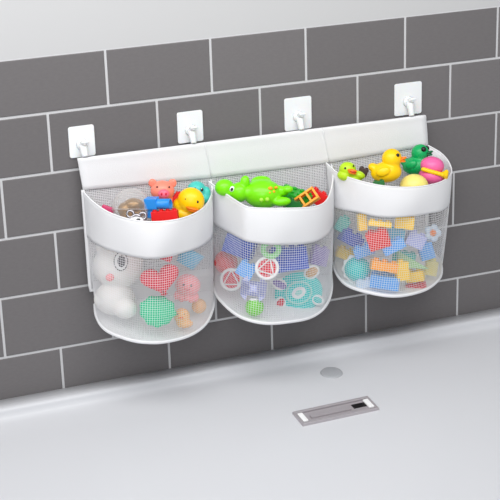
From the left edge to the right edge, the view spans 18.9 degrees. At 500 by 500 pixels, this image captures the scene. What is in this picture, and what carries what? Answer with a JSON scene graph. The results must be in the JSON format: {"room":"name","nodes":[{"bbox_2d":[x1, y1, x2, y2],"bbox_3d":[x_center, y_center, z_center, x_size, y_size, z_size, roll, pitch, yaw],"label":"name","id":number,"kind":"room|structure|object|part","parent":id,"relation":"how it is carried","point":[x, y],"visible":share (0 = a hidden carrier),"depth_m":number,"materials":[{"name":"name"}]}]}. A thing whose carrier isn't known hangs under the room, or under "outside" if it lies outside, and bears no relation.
{"room":"bathroom","nodes":[
{"label":"bathroom","id":0,"kind":"room"},
{"bbox_2d":[0,0,499,399],"bbox_3d":[0.004,-0.544,1.978,3.154,1.700,0.061,-9,21,-19],"label":"wall","id":1,"kind":"structure","parent":0,"point":[126,69],"depth_m":2.06,"materials":[{"name":"grey tile"}]},
{"bbox_2d":[68,124,95,157],"bbox_3d":[-0.220,-0.141,1.983,0.035,0.042,0.016,-9,21,-19],"label":"hook","id":2,"kind":"object","parent":1,"relation":"attached to","point":[81,139],"visible":1,"depth_m":1.99,"materials":[{"name":"white plastic"}]},
{"bbox_3d":[-0.220,-0.135,1.985,0.017,0.024,0.016,-9,21,-19],"label":"hook arm","id":3,"kind":"part","parent":2,"relation":"part of","materials":[{"name":"white plastic"}]},
{"bbox_2d":[177,110,202,143],"bbox_3d":[-0.079,-0.165,2.033,0.036,0.043,0.016,-9,21,-19],"label":"hook","id":4,"kind":"object","parent":1,"relation":"attached to","point":[189,123],"visible":1,"depth_m":2.04,"materials":[{"name":"white plastic"}]},
{"bbox_3d":[-0.078,-0.157,2.035,0.017,0.026,0.016,-9,21,-19],"label":"hook arm","id":5,"kind":"part","parent":4,"relation":"part of","materials":[{"name":"white plastic"}]},
{"bbox_2d":[77,115,451,343],"bbox_3d":[0.045,-0.028,2.067,0.536,0.248,0.112,-9,21,-19],"label":"organizer","id":6,"kind":"object","parent":4,"relation":"hanging from","point":[152,240],"visible":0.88,"depth_m":2.06,"materials":[{"name":"white"}]},
{"bbox_2d":[102,205,114,212],"bbox_3d":[-0.187,-0.053,1.985,0.020,0.016,0.012,1,20,7],"label":"block","id":7,"kind":"object","parent":6,"relation":"in","point":[108,208],"visible":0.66,"depth_m":1.98,"materials":[{"name":"pink plastic"}]},
{"bbox_2d":[92,245,143,318],"bbox_3d":[-0.179,0.038,2.036,0.068,0.101,0.071,5,21,18],"label":"plush bear","id":8,"kind":"object","parent":6,"relation":"in","point":[137,261],"visible":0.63,"depth_m":2.02},
{"bbox_2d":[111,188,147,220],"bbox_3d":[-0.156,-0.056,1.980,0.052,0.051,0.052,-15,24,-33],"label":"ball","id":9,"kind":"object","parent":6,"relation":"in","point":[135,204],"visible":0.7,"depth_m":1.97,"materials":[{"name":"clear plastic"}]},
{"bbox_2d":[126,209,146,220],"bbox_3d":[-0.147,-0.041,1.951,0.028,0.021,0.014,0,20,6],"label":"white rattle","id":10,"kind":"object","parent":6,"relation":"in","point":[135,216],"visible":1,"depth_m":1.95,"materials":[{"name":"white plastic"}]},
{"bbox_2d":[139,295,176,327],"bbox_3d":[-0.123,0.082,2.013,0.049,0.046,0.032,-2,20,0],"label":"shell","id":11,"kind":"object","parent":6,"relation":"on","point":[160,306],"visible":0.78,"depth_m":2.00,"materials":[{"name":"teal plastic"}]},
{"bbox_2d":[144,196,171,217],"bbox_3d":[-0.120,-0.055,1.969,0.035,0.028,0.014,4,21,16],"label":"block","id":12,"kind":"object","parent":6,"relation":"in","point":[150,203],"visible":0.98,"depth_m":1.96,"materials":[{"name":"blue plastic"}]},
{"bbox_2d":[141,264,178,294],"bbox_3d":[-0.119,0.041,1.993,0.053,0.045,0.032,-3,20,-4],"label":"heart","id":13,"kind":"object","parent":6,"relation":"in","point":[153,280],"visible":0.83,"depth_m":1.98,"materials":[{"name":"red plastic"}]},
{"bbox_2d":[148,179,176,201],"bbox_3d":[-0.116,-0.074,2.002,0.033,0.043,0.031,13,25,36],"label":"pig","id":14,"kind":"object","parent":6,"relation":"in","point":[163,189],"visible":0.73,"depth_m":1.99},
{"bbox_2d":[151,208,178,220],"bbox_3d":[-0.111,-0.046,1.964,0.036,0.019,0.014,1,20,6],"label":"block","id":15,"kind":"object","parent":6,"relation":"in","point":[161,215],"visible":0.95,"depth_m":1.96,"materials":[{"name":"red plastic"}]},
{"bbox_2d":[172,191,179,202],"bbox_3d":[-0.095,-0.067,2.022,0.024,0.026,0.020,-3,20,-3],"label":"block","id":16,"kind":"object","parent":6,"relation":"in","point":[175,196],"visible":0.35,"depth_m":2.01,"materials":[{"name":"red plastic"}]},
{"bbox_2d":[174,308,192,327],"bbox_3d":[-0.090,0.093,2.040,0.023,0.028,0.024,-15,24,-32],"label":"rubber duck","id":17,"kind":"object","parent":6,"relation":"in","point":[184,312],"visible":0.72,"depth_m":2.03},
{"bbox_2d":[175,274,198,302],"bbox_3d":[-0.084,0.052,2.044,0.033,0.039,0.032,11,24,32],"label":"octopus","id":18,"kind":"object","parent":6,"relation":"in","point":[181,276],"visible":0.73,"depth_m":2.03,"materials":[{"name":"pink plastic"}]},
{"bbox_2d":[173,187,203,217],"bbox_3d":[-0.084,-0.059,2.007,0.045,0.049,0.036,7,22,23],"label":"rubber duck","id":19,"kind":"object","parent":6,"relation":"in","point":[190,200],"visible":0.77,"depth_m":1.99},
{"bbox_2d":[177,250,203,269],"bbox_3d":[-0.081,0.008,2.042,0.039,0.037,0.035,-4,20,-7],"label":"cup","id":20,"kind":"object","parent":6,"relation":"in","point":[190,253],"visible":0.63,"depth_m":2.03,"materials":[{"name":"blue plastic"}]},
{"bbox_2d":[192,299,205,312],"bbox_3d":[-0.070,0.077,2.070,0.020,0.020,0.020,-8,21,-15],"label":"ball","id":21,"kind":"object","parent":6,"relation":"on","point":[203,306],"visible":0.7,"depth_m":2.06,"materials":[{"name":"brown plastic"}]},
{"bbox_2d":[187,181,210,203],"bbox_3d":[-0.070,-0.078,2.034,0.033,0.031,0.025,-1,20,3],"label":"octopus","id":22,"kind":"object","parent":6,"relation":"in","point":[200,186],"visible":0.52,"depth_m":2.03,"materials":[{"name":"teal plastic"}]},
{"bbox_2d":[214,251,237,272],"bbox_3d":[-0.033,0.017,2.096,0.033,0.033,0.033,-8,21,-15],"label":"ball","id":23,"kind":"object","parent":6,"relation":"in","point":[219,263],"visible":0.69,"depth_m":2.08,"materials":[{"name":"red plastic"}]},
{"bbox_2d":[220,268,242,290],"bbox_3d":[-0.025,0.041,2.085,0.033,0.033,0.022,3,21,13],"label":"disc","id":24,"kind":"object","parent":6,"relation":"in","point":[230,269],"visible":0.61,"depth_m":2.08,"materials":[{"name":"red plastic"}]},
{"bbox_2d":[221,233,257,259],"bbox_3d":[-0.014,-0.006,2.074,0.048,0.041,0.028,5,21,18],"label":"block","id":25,"kind":"object","parent":6,"relation":"in","point":[233,236],"visible":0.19,"depth_m":2.06,"materials":[{"name":"blue plastic"}]},
{"bbox_2d":[235,258,254,280],"bbox_3d":[-0.005,0.027,2.049,0.032,0.032,0.021,2,20,11],"label":"block","id":26,"kind":"object","parent":6,"relation":"in","point":[243,260],"visible":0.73,"depth_m":2.04,"materials":[{"name":"blue plastic"}]},
{"bbox_2d":[240,277,266,301],"bbox_3d":[0.005,0.052,2.046,0.037,0.038,0.020,-1,20,3],"label":"block","id":27,"kind":"object","parent":6,"relation":"in","point":[259,285],"visible":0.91,"depth_m":2.04,"materials":[{"name":"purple plastic"}]},
{"bbox_2d":[215,176,292,207],"bbox_3d":[0.006,-0.080,2.033,0.104,0.047,0.047,3,20,12],"label":"dragon","id":28,"kind":"object","parent":6,"relation":"in","point":[262,192],"visible":0.98,"depth_m":2.02,"materials":[{"name":"green plastic"}]},
{"bbox_2d":[245,297,263,315],"bbox_3d":[0.006,0.077,2.053,0.026,0.027,0.025,-8,21,-15],"label":"ball","id":29,"kind":"object","parent":6,"relation":"in","point":[254,298],"visible":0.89,"depth_m":2.04,"materials":[{"name":"green plastic"}]},
{"bbox_2d":[255,257,278,279],"bbox_3d":[0.023,0.024,2.036,0.033,0.033,0.022,-1,20,1],"label":"disc","id":30,"kind":"object","parent":6,"relation":"in","point":[273,264],"visible":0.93,"depth_m":2.03,"materials":[{"name":"red plastic"}]},
{"bbox_2d":[261,244,280,258],"bbox_3d":[0.028,-0.001,2.026,0.028,0.028,0.008,0,20,0],"label":"ring","id":31,"kind":"object","parent":6,"relation":"in","point":[263,250],"visible":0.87,"depth_m":2.02,"materials":[{"name":"green plastic"}]},
{"bbox_2d":[269,244,308,272],"bbox_3d":[0.053,0.011,2.060,0.051,0.041,0.030,-4,20,-6],"label":"block","id":32,"kind":"object","parent":6,"relation":"in","point":[290,252],"visible":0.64,"depth_m":2.05,"materials":[{"name":"blue plastic"}]},
{"bbox_2d":[283,197,302,207],"bbox_3d":[0.058,-0.059,2.030,0.026,0.025,0.018,-2,20,0],"label":"block","id":33,"kind":"object","parent":6,"relation":"in","point":[294,203],"visible":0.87,"depth_m":2.02,"materials":[{"name":"green plastic"}]},
{"bbox_2d":[271,265,323,307],"bbox_3d":[0.066,0.055,2.116,0.074,0.065,0.030,-2,20,-1],"label":"turtle","id":34,"kind":"object","parent":6,"relation":"in","point":[290,290],"visible":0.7,"depth_m":2.11,"materials":[{"name":"teal plastic"}]},
{"bbox_2d":[283,184,312,202],"bbox_3d":[0.063,-0.076,2.066,0.045,0.022,0.029,5,21,17],"label":"block","id":35,"kind":"object","parent":6,"relation":"in","point":[296,191],"visible":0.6,"depth_m":2.06,"materials":[{"name":"green plastic"}]},
{"bbox_2d":[294,186,320,206],"bbox_3d":[0.076,-0.069,2.042,0.040,0.036,0.020,-4,20,-5],"label":"block","id":36,"kind":"object","parent":6,"relation":"in","point":[305,193],"visible":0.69,"depth_m":2.04,"materials":[{"name":"orange plastic"}]},
{"bbox_2d":[308,244,329,265],"bbox_3d":[0.098,0.008,2.138,0.031,0.035,0.023,-5,20,-8],"label":"block","id":37,"kind":"object","parent":6,"relation":"in","point":[324,247],"visible":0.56,"depth_m":2.13,"materials":[{"name":"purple plastic"}]},
{"bbox_2d":[310,186,327,204],"bbox_3d":[0.092,-0.073,2.075,0.031,0.030,0.020,-1,20,3],"label":"block","id":38,"kind":"object","parent":6,"relation":"in","point":[323,195],"visible":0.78,"depth_m":2.07,"materials":[{"name":"red plastic"}]},
{"bbox_2d":[334,215,350,231],"bbox_3d":[0.131,-0.036,2.149,0.025,0.030,0.025,-2,20,0],"label":"block","id":39,"kind":"object","parent":6,"relation":"in","point":[342,218],"visible":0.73,"depth_m":2.14,"materials":[{"name":"teal plastic"}]},
{"bbox_2d":[335,245,353,259],"bbox_3d":[0.137,0.005,2.163,0.030,0.027,0.017,-2,20,-2],"label":"block","id":40,"kind":"object","parent":6,"relation":"on","point":[339,251],"visible":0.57,"depth_m":2.16,"materials":[{"name":"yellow plastic"}]},
{"bbox_2d":[337,227,363,246],"bbox_3d":[0.144,-0.016,2.140,0.038,0.035,0.024,-3,20,-4],"label":"block","id":41,"kind":"object","parent":6,"relation":"in","point":[348,231],"visible":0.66,"depth_m":2.13,"materials":[{"name":"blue plastic"}]},
{"bbox_2d":[337,162,364,180],"bbox_3d":[0.140,-0.107,2.086,0.038,0.031,0.026,6,21,20],"label":"rubber duck","id":42,"kind":"object","parent":6,"relation":"in","point":[346,169],"visible":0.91,"depth_m":2.08},
{"bbox_2d":[342,255,372,282],"bbox_3d":[0.154,0.028,2.141,0.040,0.044,0.036,-14,23,-31],"label":"ball","id":43,"kind":"object","parent":6,"relation":"in","point":[349,256],"visible":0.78,"depth_m":2.13,"materials":[{"name":"teal plastic"}]},
{"bbox_2d":[357,213,366,230],"bbox_3d":[0.156,-0.040,2.100,0.012,0.028,0.016,-6,20,-10],"label":"block","id":44,"kind":"object","parent":6,"relation":"in","point":[358,215],"visible":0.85,"depth_m":2.10,"materials":[{"name":"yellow plastic"}]},
{"bbox_2d":[355,276,369,287],"bbox_3d":[0.162,0.046,2.133,0.024,0.017,0.016,-2,20,-1],"label":"block","id":45,"kind":"object","parent":6,"relation":"in","point":[366,278],"visible":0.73,"depth_m":2.13,"materials":[{"name":"blue plastic"}]},
{"bbox_2d":[352,242,374,258],"bbox_3d":[0.161,0.001,2.126,0.033,0.026,0.018,-4,20,-6],"label":"block","id":46,"kind":"object","parent":6,"relation":"in","point":[365,247],"visible":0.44,"depth_m":2.12,"materials":[{"name":"blue plastic"}]},
{"bbox_2d":[358,166,368,177],"bbox_3d":[0.158,-0.109,2.108,0.016,0.017,0.012,1,20,7],"label":"block","id":47,"kind":"object","parent":6,"relation":"in","point":[362,169],"visible":0.8,"depth_m":2.10,"materials":[{"name":"brown plastic"}]},
{"bbox_2d":[365,227,391,251],"bbox_3d":[0.179,-0.016,2.099,0.037,0.036,0.026,-1,20,3],"label":"block","id":48,"kind":"object","parent":6,"relation":"in","point":[373,233],"visible":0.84,"depth_m":2.09,"materials":[{"name":"red plastic"}]},
{"bbox_2d":[373,179,384,184],"bbox_3d":[0.177,-0.091,2.062,0.016,0.013,0.008,-1,20,3],"label":"block","id":49,"kind":"object","parent":6,"relation":"in","point":[381,181],"visible":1,"depth_m":2.06,"materials":[{"name":"green plastic"}]},
{"bbox_2d":[368,219,391,227],"bbox_3d":[0.180,-0.037,2.087,0.033,0.015,0.013,-1,20,3],"label":"block","id":50,"kind":"object","parent":6,"relation":"in","point":[370,220],"visible":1,"depth_m":2.08,"materials":[{"name":"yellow plastic"}]},
{"bbox_2d":[369,257,398,273],"bbox_3d":[0.188,0.022,2.106,0.040,0.025,0.020,-2,20,0],"label":"block","id":51,"kind":"object","parent":6,"relation":"in","point":[389,264],"visible":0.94,"depth_m":2.10,"materials":[{"name":"orange plastic"}]},
{"bbox_2d":[370,270,399,290],"bbox_3d":[0.190,0.043,2.122,0.043,0.028,0.025,1,20,8],"label":"block","id":52,"kind":"object","parent":6,"relation":"on","point":[385,278],"visible":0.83,"depth_m":2.11,"materials":[{"name":"blue plastic"}]},
{"bbox_2d":[368,149,406,182],"bbox_3d":[0.189,-0.117,2.082,0.046,0.047,0.040,-14,23,-31],"label":"rubber duck","id":53,"kind":"object","parent":6,"relation":"in","point":[389,170],"visible":0.95,"depth_m":2.07},
{"bbox_2d":[381,235,405,255],"bbox_3d":[0.200,-0.006,2.100,0.036,0.028,0.020,-5,20,-8],"label":"block","id":54,"kind":"object","parent":6,"relation":"in","point":[400,245],"visible":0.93,"depth_m":2.09,"materials":[{"name":"blue plastic"}]},
{"bbox_2d":[388,227,404,239],"bbox_3d":[0.205,-0.023,2.118,0.025,0.021,0.017,-1,20,3],"label":"block","id":55,"kind":"object","parent":6,"relation":"in","point":[394,230],"visible":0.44,"depth_m":2.11,"materials":[{"name":"blue plastic"}]},
{"bbox_2d":[393,259,409,280],"bbox_3d":[0.212,0.028,2.115,0.020,0.032,0.019,-10,22,-21],"label":"block","id":56,"kind":"object","parent":6,"relation":"in","point":[404,277],"visible":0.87,"depth_m":2.11,"materials":[{"name":"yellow plastic"}]},
{"bbox_2d":[392,250,415,260],"bbox_3d":[0.219,0.009,2.143,0.035,0.024,0.017,0,20,4],"label":"block","id":57,"kind":"object","parent":6,"relation":"in","point":[411,253],"visible":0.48,"depth_m":2.14,"materials":[{"name":"teal plastic"}]},
{"bbox_2d":[395,216,414,229],"bbox_3d":[0.216,-0.040,2.096,0.028,0.025,0.020,2,20,10],"label":"block","id":58,"kind":"object","parent":6,"relation":"in","point":[406,219],"visible":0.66,"depth_m":2.09,"materials":[{"name":"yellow plastic"}]},
{"bbox_2d":[397,251,426,268],"bbox_3d":[0.231,0.013,2.136,0.046,0.030,0.018,-1,20,1],"label":"block","id":59,"kind":"object","parent":6,"relation":"in","point":[410,260],"visible":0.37,"depth_m":2.13,"materials":[{"name":"green plastic"}]},
{"bbox_2d":[400,174,427,186],"bbox_3d":[0.228,-0.089,2.096,0.040,0.034,0.034,1,20,7],"label":"ball","id":60,"kind":"object","parent":6,"relation":"in","point":[410,180],"visible":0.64,"depth_m":2.08,"materials":[{"name":"yellow plastic"}]},
{"bbox_2d":[406,268,424,282],"bbox_3d":[0.235,0.036,2.143,0.028,0.022,0.020,2,20,11],"label":"block","id":61,"kind":"object","parent":6,"relation":"in","point":[419,270],"visible":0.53,"depth_m":2.14,"materials":[{"name":"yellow plastic"}]},
{"bbox_2d":[404,229,426,250],"bbox_3d":[0.232,-0.014,2.120,0.034,0.034,0.025,-1,20,4],"label":"block","id":62,"kind":"object","parent":6,"relation":"in","point":[406,240],"visible":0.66,"depth_m":2.11,"materials":[{"name":"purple plastic"}]},
{"bbox_2d":[405,281,426,287],"bbox_3d":[0.238,0.051,2.155,0.031,0.018,0.016,0,20,6],"label":"block","id":63,"kind":"object","parent":6,"relation":"in","point":[408,285],"visible":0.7,"depth_m":2.15,"materials":[{"name":"red plastic"}]},
{"bbox_2d":[401,144,432,174],"bbox_3d":[0.236,-0.128,2.133,0.041,0.044,0.036,-9,21,-19],"label":"rubber duck","id":64,"kind":"object","parent":6,"relation":"in","point":[419,152],"visible":0.86,"depth_m":2.12},
{"bbox_2d":[418,240,435,260],"bbox_3d":[0.251,0.001,2.149,0.026,0.032,0.022,-3,20,-5],"label":"block","id":65,"kind":"object","parent":6,"relation":"in","point":[427,244],"visible":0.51,"depth_m":2.14,"materials":[{"name":"blue plastic"}]},
{"bbox_2d":[425,224,440,241],"bbox_3d":[0.261,-0.024,2.145,0.025,0.024,0.013,-7,21,-14],"label":"flower","id":66,"kind":"object","parent":65,"relation":"on","point":[428,227],"visible":0.75,"depth_m":2.14,"materials":[{"name":"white plastic"}]},
{"bbox_2d":[424,258,437,276],"bbox_3d":[0.261,0.025,2.173,0.022,0.028,0.022,0,20,4],"label":"block","id":67,"kind":"object","parent":6,"relation":"on","point":[429,261],"visible":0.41,"depth_m":2.16,"materials":[{"name":"yellow plastic"}]},
{"bbox_2d":[419,156,448,183],"bbox_3d":[0.259,-0.112,2.121,0.042,0.040,0.036,1,20,9],"label":"ball","id":68,"kind":"object","parent":6,"relation":"in","point":[432,167],"visible":0.96,"depth_m":2.11,"materials":[{"name":"pink plastic"}]},
{"bbox_2d":[284,96,311,130],"bbox_3d":[0.069,-0.188,2.085,0.041,0.047,0.016,-9,21,-19],"label":"hook","id":69,"kind":"object","parent":1,"relation":"attached to","point":[297,110],"visible":1,"depth_m":2.09,"materials":[{"name":"white plastic"}]},
{"bbox_3d":[0.069,-0.179,2.088,0.017,0.026,0.016,-9,21,-19],"label":"hook arm","id":70,"kind":"part","parent":69,"relation":"part of","materials":[{"name":"white plastic"}]},
{"bbox_2d":[394,81,421,115],"bbox_3d":[0.228,-0.214,2.142,0.043,0.047,0.016,-9,21,-19],"label":"hook","id":71,"kind":"object","parent":1,"relation":"attached to","point":[407,96],"visible":1,"depth_m":2.14,"materials":[{"name":"white plastic"}]},
{"bbox_3d":[0.228,-0.205,2.145,0.017,0.028,0.016,-9,21,-19],"label":"hook arm","id":72,"kind":"part","parent":71,"relation":"part of","materials":[{"name":"white plastic"}]},
{"bbox_2d":[0,308,499,499],"bbox_3d":[0.172,0.482,2.009,2.600,0.513,0.638,-9,21,-19],"label":"bathtub","id":73,"kind":"object","parent":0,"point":[410,411],"visible":1,"depth_m":2.02,"materials":[{"name":"white ceramic"}]},
{"bbox_3d":[0.117,0.220,2.058,0.114,0.004,0.035,-10,26,-20],"label":"slot frame","id":74,"kind":"part","parent":73,"relation":"part of","materials":[{"name":"silver metal"}]}
]}

